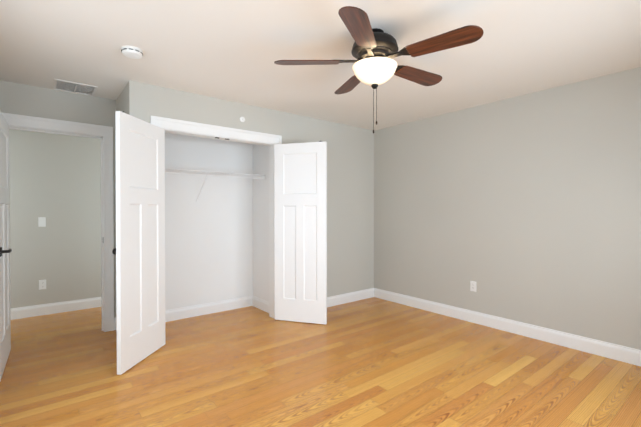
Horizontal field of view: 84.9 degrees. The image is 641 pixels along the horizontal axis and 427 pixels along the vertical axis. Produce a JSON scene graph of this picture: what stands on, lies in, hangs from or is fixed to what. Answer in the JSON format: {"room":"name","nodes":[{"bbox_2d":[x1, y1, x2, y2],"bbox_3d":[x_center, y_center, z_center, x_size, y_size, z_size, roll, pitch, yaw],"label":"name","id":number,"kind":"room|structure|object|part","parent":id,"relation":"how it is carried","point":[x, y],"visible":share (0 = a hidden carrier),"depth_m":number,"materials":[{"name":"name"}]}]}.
{"room":"empty bedroom","nodes":[
{"label":"empty bedroom","id":0,"kind":"room"},
{"bbox_2d":[9,129,100,307],"bbox_3d":[-3.356,0.012,4.337,3.240,2.440,0.120,0,1,-39],"label":"wall","id":1,"kind":"structure","parent":0,"point":[55,180],"depth_m":4.32,"materials":[{"name":"paint"}]},
{"bbox_2d":[38,217,45,226],"bbox_3d":[-3.368,0.103,4.241,0.070,0.115,0.016,0,1,-39],"label":"light switch","id":2,"kind":"object","parent":1,"relation":"attached to","point":[41,221],"visible":1,"depth_m":4.24,"materials":[{"name":"white plastic"}]},
{"bbox_2d":[39,280,45,289],"bbox_3d":[-3.371,0.863,4.251,0.070,0.115,0.007,0,1,-39],"label":"outlet","id":3,"kind":"object","parent":1,"relation":"attached to","point":[42,284],"visible":1,"depth_m":4.25,"materials":[{"name":"white plastic"}]},
{"bbox_2d":[11,297,101,319],"bbox_3d":[-3.314,1.167,4.295,3.000,0.130,0.015,0,1,-39],"label":"baseboard","id":4,"kind":"structure","parent":1,"relation":"attached to","point":[45,309],"depth_m":4.32,"materials":[{"name":"white wood"}]},
{"bbox_2d":[0,81,115,317],"bbox_3d":[-2.620,0.020,3.453,1.050,2.440,0.120,0,1,-39],"label":"wall","id":5,"kind":"structure","parent":0,"point":[23,99],"depth_m":3.44,"materials":[{"name":"paint"}]},
{"bbox_2d":[0,111,10,380],"bbox_3d":[-2.603,0.226,2.867,0.035,2.022,0.759,0,1,-37],"label":"entry door","id":6,"kind":"structure","parent":5,"relation":"in","point":[5,327],"depth_m":2.88,"materials":[{"name":"white wood"}]},
{"bbox_2d":[0,247,11,256],"bbox_3d":[-2.401,0.287,2.675,0.056,0.066,0.148,0,1,-37],"label":"door lever","id":7,"kind":"object","parent":6,"relation":"attached to","point":[5,251],"visible":1,"depth_m":2.63,"materials":[{"name":"brown metal"}]},
{"bbox_2d":[1,112,113,331],"bbox_3d":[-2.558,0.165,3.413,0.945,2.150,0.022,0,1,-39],"label":"door frame","id":8,"kind":"structure","parent":5,"relation":"attached to","point":[106,132],"depth_m":3.66,"materials":[{"name":"white wood"}]},
{"bbox_2d":[116,80,136,117],"bbox_3d":[-1.959,0.019,3.513,0.060,2.440,0.850,0,1,-39],"label":"wall","id":9,"kind":"structure","parent":0,"point":[126,101],"depth_m":3.19,"materials":[{"name":"paint"}]},
{"bbox_2d":[165,133,252,309],"bbox_3d":[-1.490,0.012,4.289,1.640,2.440,0.120,0,1,-39],"label":"wall","id":10,"kind":"structure","parent":0,"point":[209,246],"depth_m":4.29,"materials":[{"name":"paint"}]},
{"bbox_2d":[165,296,252,321],"bbox_3d":[-1.471,1.168,4.228,1.460,0.130,0.015,0,1,-39],"label":"baseboard","id":11,"kind":"structure","parent":10,"relation":"attached to","point":[197,310],"depth_m":4.28,"materials":[{"name":"white wood"}]},
{"bbox_2d":[165,168,264,201],"bbox_3d":[-1.372,-0.315,4.089,1.448,0.349,0.334,0,1,-39],"label":"wire shelf","id":12,"kind":"object","parent":10,"relation":"attached to","point":[177,171],"visible":0.73,"depth_m":4.10,"materials":[{"name":"white metal"}]},
{"bbox_2d":[137,82,373,296],"bbox_3d":[-0.479,0.013,4.224,3.140,2.440,0.120,0,1,-39],"label":"wall","id":13,"kind":"structure","parent":0,"point":[350,208],"depth_m":4.67,"materials":[{"name":"paint"}]},
{"bbox_2d":[112,111,164,374],"bbox_3d":[-1.545,0.225,2.995,0.096,2.022,0.617,0,1,6],"label":"closet door","id":14,"kind":"structure","parent":13,"relation":"in","point":[138,251],"depth_m":2.92,"materials":[{"name":"white wood"}]},
{"bbox_2d":[150,115,281,143],"bbox_3d":[-1.020,0.163,3.704,1.425,2.150,0.022,0,1,-39],"label":"trim","id":15,"kind":"structure","parent":13,"relation":"attached to","point":[189,126],"depth_m":3.62,"materials":[{"name":"white wood"}]},
{"bbox_2d":[165,129,274,318],"bbox_3d":[-1.064,0.208,3.760,1.285,2.058,0.120,0,1,-39],"label":"trim","id":16,"kind":"structure","parent":13,"relation":"attached to","point":[271,231],"depth_m":4.13,"materials":[{"name":"white wood"}]},
{"bbox_2d":[274,141,326,323],"bbox_3d":[-0.220,0.216,4.003,0.618,2.022,0.096,0,1,16],"label":"closet door","id":17,"kind":"structure","parent":13,"relation":"in","point":[300,232],"depth_m":3.95,"materials":[{"name":"white wood"}]},
{"bbox_2d":[327,288,373,306],"bbox_3d":[0.163,1.164,4.659,1.605,0.130,0.015,0,1,-39],"label":"baseboard","id":18,"kind":"structure","parent":13,"relation":"attached to","point":[335,300],"depth_m":4.85,"materials":[{"name":"white wood"}]},
{"bbox_2d":[253,144,268,301],"bbox_3d":[-0.683,0.011,4.496,0.120,2.440,0.560,0,1,-39],"label":"wall","id":19,"kind":"structure","parent":0,"point":[260,228],"depth_m":4.50,"materials":[{"name":"paint"}]},
{"bbox_2d":[252,296,268,312],"bbox_3d":[-0.736,1.166,4.464,0.015,0.130,0.560,0,1,-39],"label":"baseboard","id":20,"kind":"structure","parent":19,"relation":"attached to","point":[261,304],"depth_m":4.49,"materials":[{"name":"white wood"}]},
{"bbox_2d":[0,297,640,426],"bbox_3d":[-0.570,1.297,2.655,5.490,0.100,6.240,0,1,-39],"label":"floor","id":21,"kind":"structure","parent":0,"point":[373,362],"depth_m":2.68,"materials":[{"name":"brown wood"}]},
{"bbox_2d":[0,0,640,130],"bbox_3d":[-0.570,-1.243,2.632,5.490,0.100,6.240,0,1,-39],"label":"ceiling","id":22,"kind":"structure","parent":0,"point":[232,50],"depth_m":2.53,"materials":[{"name":"paint"}]},
{"bbox_2d":[53,79,97,95],"bbox_3d":[-2.336,-1.196,3.342,0.330,0.006,0.330,0,1,-39],"label":"ceiling vent","id":23,"kind":"object","parent":22,"relation":"in","point":[73,87],"visible":0.96,"depth_m":3.34,"materials":[{"name":"white metal"}]},
{"bbox_2d":[121,46,142,58],"bbox_3d":[-1.372,-1.169,2.557,0.140,0.047,0.142,0,1,-39],"label":"smoke detector","id":24,"kind":"object","parent":22,"relation":"attached to","point":[132,52],"visible":1,"depth_m":2.52,"materials":[{"name":"white plastic"}]},
{"bbox_2d":[274,6,483,133],"bbox_3d":[0.400,-0.860,2.332,1.237,0.661,1.269,0,1,-39],"label":"fan","id":25,"kind":"object","parent":22,"relation":"hanging from","point":[374,51],"visible":1,"depth_m":2.19,"materials":[{"name":"brown wood"}]},
{"bbox_3d":[-0.092,-1.000,2.322,0.430,0.006,0.152,0,13,1],"label":"blade","id":26,"kind":"part","parent":25,"relation":"part of","materials":[{"name":"brown wood"}]},
{"label":"blade","id":27,"kind":"part","parent":25,"relation":"part of","materials":[{"name":"brown wood"}]},
{"label":"blade","id":28,"kind":"part","parent":25,"relation":"part of","materials":[{"name":"brown wood"}]},
{"bbox_3d":[0.357,-1.006,2.312,0.306,0.368,0.306,0,1,-39],"label":"motor","id":29,"kind":"part","parent":25,"relation":"part of","materials":[{"name":"brown metal"}]},
{"bbox_3d":[0.357,-0.911,2.313,0.294,0.120,0.294,0,1,-39],"label":"lamp shade","id":30,"kind":"part","parent":25,"relation":"part of","materials":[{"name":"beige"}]},
{"bbox_3d":[0.727,-1.002,2.568,0.430,0.006,0.152,0,-11,-35],"label":"blade","id":31,"kind":"part","parent":25,"relation":"part of","materials":[{"name":"brown wood"}]},
{"bbox_3d":[0.716,-0.998,2.039,0.430,0.006,0.152,0,-11,37],"label":"blade","id":32,"kind":"part","parent":25,"relation":"part of","materials":[{"name":"brown wood"}]},
{"bbox_2d":[374,67,640,349],"bbox_3d":[2.116,0.019,3.580,0.120,2.440,4.360,0,1,-39],"label":"wall","id":33,"kind":"structure","parent":0,"point":[525,208],"depth_m":3.53,"materials":[{"name":"paint"}]},
{"bbox_2d":[470,281,475,291],"bbox_3d":[1.730,0.825,3.970,0.007,0.115,0.070,0,1,-39],"label":"outlet","id":34,"kind":"object","parent":33,"relation":"attached to","point":[472,285],"visible":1,"depth_m":3.97,"materials":[{"name":"white plastic"}]},
{"bbox_2d":[374,288,640,365],"bbox_3d":[2.063,1.174,3.548,0.015,0.130,4.120,0,1,-39],"label":"baseboard","id":35,"kind":"structure","parent":33,"relation":"attached to","point":[629,355],"depth_m":3.53,"materials":[{"name":"white wood"}]}
]}

